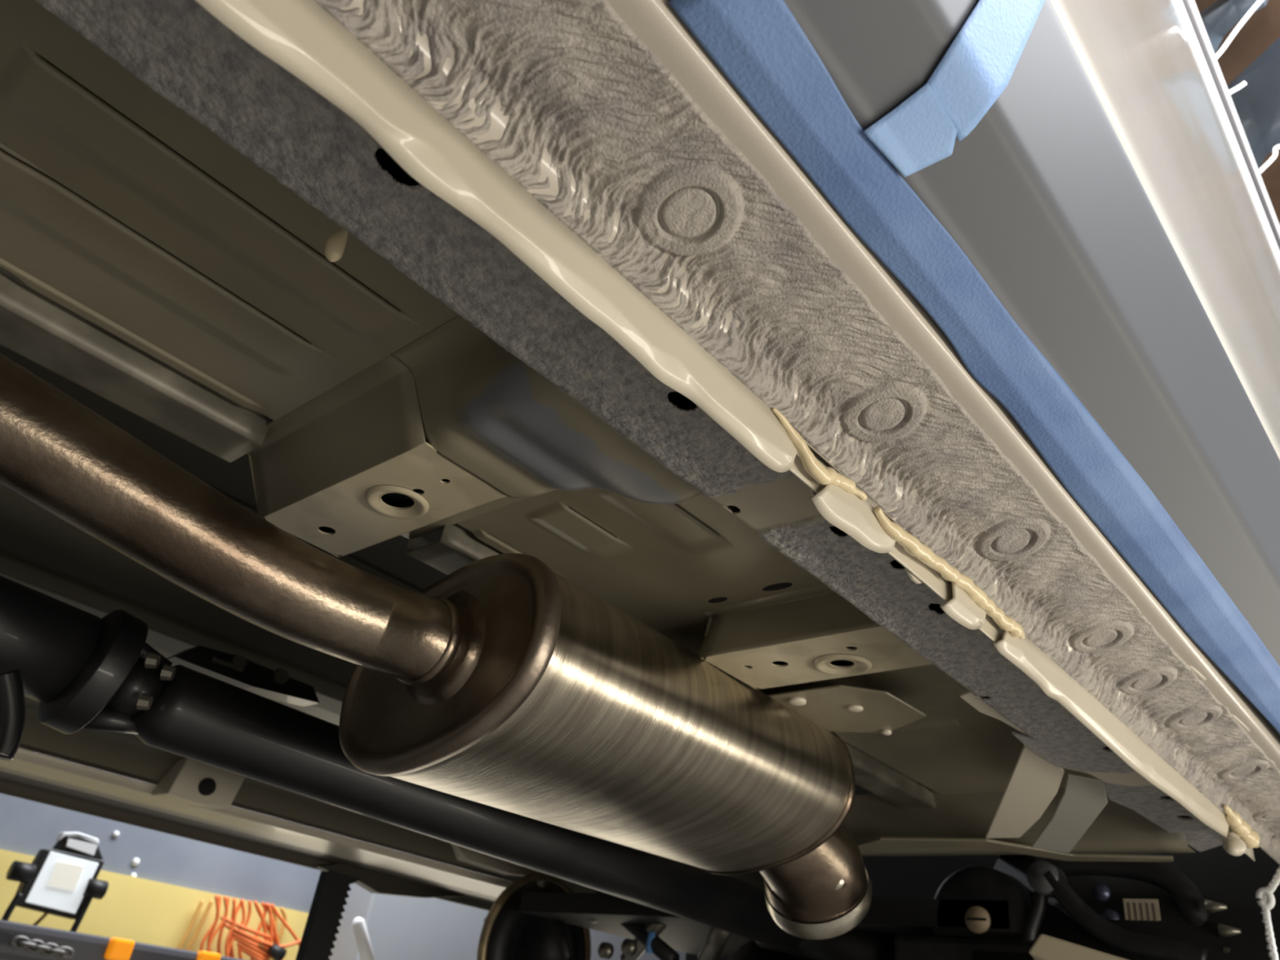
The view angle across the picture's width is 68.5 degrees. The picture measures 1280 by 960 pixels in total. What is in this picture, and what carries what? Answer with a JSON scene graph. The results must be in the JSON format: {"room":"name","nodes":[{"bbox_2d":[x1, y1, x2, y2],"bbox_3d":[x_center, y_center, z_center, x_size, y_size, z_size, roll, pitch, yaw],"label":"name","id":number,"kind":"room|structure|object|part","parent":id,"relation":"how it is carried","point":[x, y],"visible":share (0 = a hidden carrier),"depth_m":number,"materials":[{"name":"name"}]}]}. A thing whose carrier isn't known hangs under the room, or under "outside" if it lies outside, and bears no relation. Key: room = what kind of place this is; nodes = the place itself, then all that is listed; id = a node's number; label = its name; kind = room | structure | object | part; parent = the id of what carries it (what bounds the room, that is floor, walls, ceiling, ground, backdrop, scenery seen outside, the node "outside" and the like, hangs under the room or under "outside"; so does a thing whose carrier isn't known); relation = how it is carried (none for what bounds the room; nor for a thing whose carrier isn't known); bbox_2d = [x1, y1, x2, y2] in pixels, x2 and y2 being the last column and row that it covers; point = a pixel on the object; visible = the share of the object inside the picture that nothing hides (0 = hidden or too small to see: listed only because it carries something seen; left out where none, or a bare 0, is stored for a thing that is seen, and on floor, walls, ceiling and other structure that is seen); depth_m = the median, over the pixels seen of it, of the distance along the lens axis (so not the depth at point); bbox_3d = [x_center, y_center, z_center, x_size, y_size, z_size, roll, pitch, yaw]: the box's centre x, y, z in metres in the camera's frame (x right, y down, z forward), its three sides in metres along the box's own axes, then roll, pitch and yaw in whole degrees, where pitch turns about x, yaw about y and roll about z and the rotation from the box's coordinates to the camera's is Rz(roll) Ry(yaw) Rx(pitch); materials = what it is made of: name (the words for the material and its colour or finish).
{"room":"auto repair garage","nodes":[
{"label":"auto repair garage","id":0,"kind":"room"},
{"bbox_2d":[0,793,321,912],"bbox_3d":[-1.955,0.973,3.829,0.100,2.440,9.000,-19,-40,38],"label":"wall","id":1,"kind":"structure","parent":0,"point":[27,827],"depth_m":3.66,"materials":[{"name":"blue paint"}]},
{"bbox_2d":[111,831,119,837],"bbox_3d":[-1.981,1.339,3.553,0.010,0.023,0.024,-19,-40,38],"label":"screw","id":2,"kind":"object","parent":1,"relation":"attached to","point":[115,833],"visible":1,"depth_m":3.55,"materials":[{"name":"white metal"}]},
{"bbox_2d":[129,872,137,877],"bbox_3d":[-1.920,1.501,3.561,0.010,0.023,0.024,-19,-40,38],"label":"screw","id":3,"kind":"object","parent":1,"relation":"attached to","point":[132,874],"visible":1,"depth_m":3.56,"materials":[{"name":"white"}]},
{"bbox_2d":[131,857,139,866],"bbox_3d":[-1.920,1.455,3.580,0.010,0.031,0.032,-19,-40,38],"label":"screw","id":4,"kind":"object","parent":1,"relation":"attached to","point":[135,861],"visible":1,"depth_m":3.58,"materials":[{"name":"white metal"}]},
{"bbox_2d":[0,848,308,959],"bbox_3d":[-1.994,1.736,3.362,0.019,0.615,1.814,-19,-40,38],"label":"board","id":5,"kind":"object","parent":1,"relation":"attached to","point":[136,909],"visible":0.33,"depth_m":3.56,"materials":[{"name":"paint"}]},
{"bbox_2d":[177,899,287,959],"bbox_3d":[-1.613,1.812,3.734,0.016,0.272,0.418,-19,-40,38],"label":"loop","id":6,"kind":"object","parent":5,"relation":"hanging from","point":[202,901],"visible":0.64,"depth_m":3.66,"materials":[{"name":"brown"}]},
{"bbox_2d":[199,894,301,959],"bbox_3d":[-1.488,1.848,3.735,0.128,0.303,0.513,-19,-40,38],"label":"extension cord","id":7,"kind":"object","parent":5,"relation":"hanging from","point":[246,944],"visible":0.93,"depth_m":3.69,"materials":[{"name":"orange plastic"}]},
{"bbox_2d":[1200,0,1267,53],"bbox_3d":[1.123,-0.894,1.774,0.072,0.049,0.200,12,-31,-6],"label":"ceiling panel","id":8,"kind":"object","parent":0,"point":[1218,19],"visible":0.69,"depth_m":1.80,"materials":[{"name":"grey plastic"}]},
{"bbox_2d":[1194,0,1279,225],"bbox_3d":[0.854,-0.930,2.260,7.000,0.100,9.000,-19,-40,38],"label":"ceiling","id":9,"kind":"structure","parent":0,"point":[1261,29],"depth_m":2.04,"materials":[{"name":"brown wood"}]},
{"bbox_2d":[1226,36,1279,168],"bbox_3d":[1.285,-0.756,1.866,0.185,0.050,0.322,-19,-40,38],"label":"ceiling panel","id":10,"kind":"object","parent":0,"point":[1256,104],"visible":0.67,"depth_m":1.88,"materials":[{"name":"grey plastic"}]},
{"bbox_2d":[1228,80,1246,93],"bbox_3d":[1.157,-0.760,1.822,0.009,0.008,0.033,26,-35,-28],"label":"tube","id":11,"kind":"object","parent":10,"relation":"attached to","point":[1242,84],"visible":0.91,"depth_m":1.82,"materials":[{"name":"white plastic"}]},
{"bbox_2d":[1215,0,1263,59],"bbox_3d":[1.134,-0.863,1.753,0.014,0.008,0.177,12,-31,-6],"label":"tube","id":12,"kind":"object","parent":10,"relation":"attached to","point":[1258,2],"visible":0.92,"depth_m":1.77,"materials":[{"name":"white"}]},
{"bbox_2d":[1258,144,1279,173],"bbox_3d":[1.302,-0.663,1.949,0.021,0.008,0.090,12,-31,-5],"label":"tube","id":13,"kind":"object","parent":10,"relation":"attached to","point":[1276,148],"visible":0.84,"depth_m":1.94,"materials":[{"name":"white"}]},
{"bbox_3d":[0.513,1.160,1.047,7.100,0.100,9.000,-19,-40,38],"label":"floor","id":14,"kind":"structure","parent":0,"visible":0},
{"bbox_2d":[0,831,108,932],"bbox_3d":[-1.867,1.299,2.998,0.078,0.336,0.291,-19,-40,38],"label":"work light","id":15,"kind":"object","parent":14,"relation":"on","point":[56,883],"visible":0.81,"depth_m":3.00,"materials":[{"name":"black plastic"}]},
{"bbox_3d":[-1.931,1.224,2.933,0.056,0.056,0.060,-19,-40,38],"label":"tilt knob","id":16,"kind":"part","parent":15,"relation":"part of","materials":[{"name":"black plastic"}]},
{"bbox_3d":[-1.874,1.358,2.947,0.020,0.181,0.264,-19,-40,38],"label":"stand frame","id":17,"kind":"part","parent":15,"relation":"part of","materials":[{"name":"black metal"}]},
{"bbox_3d":[-1.840,1.269,3.012,0.003,0.072,0.085,-19,-40,38],"label":"led panel","id":18,"kind":"part","parent":15,"relation":"part of","materials":[{"name":"beige plastic"}]},
{"bbox_3d":[-1.840,1.207,3.093,0.030,0.050,0.157,-19,-40,38],"label":"handle","id":19,"kind":"part","parent":15,"relation":"part of","materials":[{"name":"black"}]},
{"bbox_2d":[65,838,97,855],"bbox_3d":[-1.828,1.199,3.071,0.010,0.034,0.096,-19,-40,38],"label":"label","id":20,"kind":"object","parent":15,"relation":"attached to","point":[82,846],"depth_m":3.07,"materials":[{"name":"white"}]},
{"bbox_3d":[-1.782,1.335,3.070,0.056,0.056,0.060,-19,-40,38],"label":"tilt knob","id":21,"kind":"part","parent":15,"relation":"part of","materials":[{"name":"black plastic"}]},
{"bbox_2d":[0,920,243,959],"bbox_3d":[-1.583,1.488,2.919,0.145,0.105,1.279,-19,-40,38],"label":"tool chest","id":22,"kind":"object","parent":14,"relation":"on","point":[85,946],"visible":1,"depth_m":2.80,"materials":[{"name":"grey metal"}]},
{"bbox_2d":[8,935,74,959],"bbox_3d":[-1.687,1.321,2.652,0.035,0.043,0.178,-19,-40,38],"label":"chain","id":23,"kind":"object","parent":22,"relation":"on","point":[34,946],"visible":1,"depth_m":2.64,"materials":[{"name":"grey metal"}]},
{"bbox_2d":[104,937,134,959],"bbox_3d":[-1.585,1.429,2.859,0.045,0.060,0.070,-19,-40,38],"label":"marker lamp","id":24,"kind":"object","parent":22,"relation":"attached to","point":[115,948],"depth_m":2.84,"materials":[{"name":"orange plastic"}]},
{"bbox_2d":[196,951,221,959],"bbox_3d":[-1.399,1.558,3.034,0.045,0.060,0.070,-19,-40,38],"label":"marker lamp","id":25,"kind":"object","parent":22,"relation":"attached to","point":[201,955],"depth_m":3.02,"materials":[{"name":"orange plastic"}]},
{"bbox_2d":[295,871,360,959],"bbox_3d":[-0.600,0.950,1.589,0.241,0.538,0.241,-19,-40,38],"label":"lift post","id":26,"kind":"object","parent":14,"relation":"on","point":[324,916],"visible":1,"depth_m":1.69,"materials":[{"name":"black metal"}]},
{"bbox_2d":[351,916,375,959],"bbox_3d":[-0.913,1.576,3.136,0.042,0.196,0.157,-19,-40,38],"label":"pole","id":27,"kind":"object","parent":14,"relation":"on","point":[362,940],"visible":1,"depth_m":3.12,"materials":[{"name":"white"}]},
{"bbox_2d":[328,883,685,959],"bbox_3d":[-0.380,2.425,4.789,0.310,1.340,2.601,-19,-40,38],"label":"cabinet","id":28,"kind":"object","parent":14,"relation":"on","point":[398,927],"visible":0.13,"depth_m":4.07,"materials":[{"name":"grey metal"}]},
{"bbox_2d":[0,0,1279,959],"bbox_3d":[0.074,0.272,1.446,1.791,1.630,3.100,-19,-40,38],"label":"car","id":29,"kind":"object","parent":14,"relation":"on","point":[426,291],"visible":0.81,"depth_m":0.43,"materials":[{"name":"paint"}]},
{"bbox_2d":[0,669,25,760],"bbox_3d":[-0.378,0.138,0.559,0.016,0.050,0.031,-19,-40,38],"label":"hose","id":30,"kind":"object","parent":29,"relation":"hanging from","point":[12,702],"visible":1,"depth_m":0.56,"materials":[{"name":"black rubber"}]},
{"bbox_2d":[166,645,319,706],"bbox_3d":[-0.359,0.178,0.862,0.038,0.024,0.144,-19,-40,38],"label":"bracket","id":31,"kind":"object","parent":29,"relation":"attached to","point":[235,669],"visible":0.85,"depth_m":0.85,"materials":[{"name":"black metal"}]},
{"bbox_3d":[-0.761,0.454,1.378,0.146,0.013,2.000,-19,-40,38],"label":"sill","id":32,"kind":"part","parent":29,"relation":"part of","materials":[{"name":"beige paint"}]},
{"bbox_3d":[-0.872,0.388,1.545,0.191,0.303,2.000,-19,-40,38],"label":"rocker panel","id":33,"kind":"part","parent":29,"relation":"part of","materials":[{"name":"brown metal"}]},
{"bbox_2d":[0,575,803,950],"bbox_3d":[-0.159,0.317,0.918,0.092,0.104,1.094,-19,-40,38],"label":"shaft","id":34,"kind":"object","parent":29,"relation":"in","point":[85,670],"visible":0.9,"depth_m":0.75,"materials":[{"name":"black paint"}]},
{"bbox_3d":[-0.413,0.801,1.903,0.030,0.114,0.546,-19,-40,38],"label":"sill","id":35,"kind":"part","parent":29,"relation":"part of","materials":[{"name":"grey metal"}]},
{"bbox_2d":[0,352,871,939],"bbox_3d":[-0.064,0.157,0.627,0.192,0.168,0.820,-14,-37,33],"label":"exhaust muffler","id":36,"kind":"object","parent":29,"relation":"attached to","point":[505,683],"visible":0.99,"depth_m":0.54,"materials":[{"name":"metal"}]},
{"bbox_3d":[-0.024,-0.081,0.354,0.068,0.059,1.025,-19,-40,38],"label":"sill","id":37,"kind":"part","parent":29,"relation":"part of","materials":[{"name":"grey metal"}]},
{"bbox_2d":[519,876,1009,959],"bbox_3d":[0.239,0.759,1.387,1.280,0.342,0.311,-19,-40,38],"label":"rear axle","id":38,"kind":"object","parent":29,"relation":"attached to","point":[851,944],"visible":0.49,"depth_m":1.40,"materials":[{"name":"black metal"}]},
{"bbox_2d":[476,873,591,959],"bbox_3d":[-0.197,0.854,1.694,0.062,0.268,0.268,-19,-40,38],"label":"tire","id":39,"kind":"object","parent":38,"relation":"attached to","point":[508,933],"visible":0.83,"depth_m":1.68,"materials":[{"name":"black rubber"}]},
{"bbox_3d":[0.197,0.014,0.479,0.061,0.085,1.350,-19,-40,38],"label":"rocker panel","id":40,"kind":"part","parent":29,"relation":"part of","materials":[{"name":"paint"}]},
{"bbox_2d":[862,0,1045,177],"bbox_3d":[0.115,-0.151,0.321,0.051,0.127,0.063,-19,-40,38],"label":"tape","id":41,"kind":"object","parent":29,"relation":"attached to","point":[980,62],"visible":1,"depth_m":0.29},
{"bbox_2d":[894,866,1035,959],"bbox_3d":[0.538,0.590,1.030,0.450,0.280,0.230,-19,-40,38],"label":"mount","id":42,"kind":"object","parent":29,"relation":"attached to","point":[984,883],"visible":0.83,"depth_m":1.08,"materials":[{"name":"black metal"}]},
{"bbox_2d":[932,866,1031,937],"bbox_3d":[0.411,0.522,1.102,0.124,0.124,0.070,-19,-40,38],"label":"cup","id":43,"kind":"object","parent":42,"relation":"on","point":[984,883],"depth_m":1.09,"materials":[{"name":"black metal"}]},
{"bbox_2d":[1021,853,1241,959],"bbox_3d":[0.513,0.453,0.998,0.218,0.119,0.054,-19,-40,38],"label":"rear suspension arm","id":44,"kind":"object","parent":42,"relation":"attached to","point":[1047,877],"visible":0.92,"depth_m":0.99},
{"bbox_3d":[0.439,0.481,1.045,0.036,0.097,0.016,-19,-40,38],"label":"link rod","id":45,"kind":"part","parent":44,"relation":"part of","materials":[{"name":"black metal"}]},
{"bbox_3d":[0.519,0.460,1.009,0.170,0.118,0.026,-19,-40,38],"label":"arm","id":46,"kind":"part","parent":44,"relation":"part of","materials":[{"name":"black metal"}]},
{"bbox_3d":[0.501,0.456,0.981,0.155,0.095,0.022,-19,-40,38],"label":"arm","id":47,"kind":"part","parent":44,"relation":"part of","materials":[{"name":"black metal"}]},
{"bbox_2d":[668,0,1279,733],"bbox_3d":[0.475,0.182,0.673,0.028,0.013,1.400,-19,-40,38],"label":"tape","id":48,"kind":"object","parent":29,"relation":"attached to","point":[759,46],"visible":1,"depth_m":0.34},
{"bbox_3d":[0.293,0.384,1.048,0.565,0.056,0.055,-19,-40,38],"label":"heel panel","id":49,"kind":"part","parent":29,"relation":"part of","materials":[{"name":"grey paint"}]},
{"bbox_3d":[0.326,0.266,0.786,0.042,0.026,0.216,1,-31,12],"label":"torque box panel","id":50,"kind":"part","parent":29,"relation":"part of","materials":[{"name":"beige paint"}]},
{"bbox_3d":[0.263,0.157,0.631,0.061,0.002,0.117,-17,-39,35],"label":"sill plate","id":51,"kind":"part","parent":29,"relation":"part of","materials":[{"name":"beige paint"}]},
{"bbox_3d":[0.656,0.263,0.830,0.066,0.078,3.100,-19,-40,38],"label":"door","id":52,"kind":"part","parent":29,"relation":"part of","materials":[{"name":"grey metal"}]},
{"bbox_3d":[0.377,0.294,0.820,0.040,0.025,0.180,1,-31,12],"label":"torque box panel","id":53,"kind":"part","parent":29,"relation":"part of","materials":[{"name":"grey metal"}]},
{"bbox_3d":[0.331,0.202,0.696,0.074,0.002,0.113,-14,-38,33],"label":"sill plate","id":54,"kind":"part","parent":29,"relation":"part of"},
{"bbox_2d":[1029,933,1128,959],"bbox_3d":[0.445,0.475,0.904,0.128,0.061,0.030,-19,-40,38],"label":"beam","id":55,"kind":"structure","parent":29,"relation":"attached to","point":[1046,947],"depth_m":0.92,"materials":[{"name":"beige paint"}]},
{"bbox_3d":[0.372,0.231,0.736,0.070,0.002,0.067,-15,-38,34],"label":"sill plate","id":56,"kind":"part","parent":29,"relation":"part of","materials":[{"name":"beige paint"}]},
{"bbox_3d":[0.478,0.298,0.829,0.071,0.002,0.264,-19,-40,38],"label":"sill plate","id":57,"kind":"part","parent":29,"relation":"part of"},
{"bbox_3d":[0.753,-0.193,1.071,0.004,0.017,3.100,-19,-40,38],"label":"belt molding","id":58,"kind":"part","parent":29,"relation":"part of","materials":[{"name":"white metal"}]},
{"bbox_3d":[0.758,-0.221,1.086,0.004,0.048,3.100,-19,-40,38],"label":"belt molding","id":59,"kind":"part","parent":29,"relation":"part of","materials":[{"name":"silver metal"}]},
{"bbox_3d":[0.765,-0.253,1.103,0.005,0.026,3.100,-19,-40,38],"label":"belt molding","id":60,"kind":"part","parent":29,"relation":"part of","materials":[{"name":"white metal"}]},
{"bbox_2d":[1255,866,1279,959],"bbox_3d":[0.528,0.359,0.778,0.028,0.077,0.006,-19,-40,38],"label":"rope","id":61,"kind":"object","parent":29,"relation":"hanging from","point":[1267,901],"visible":1,"depth_m":0.78,"materials":[{"name":"white fabric"}]}
]}

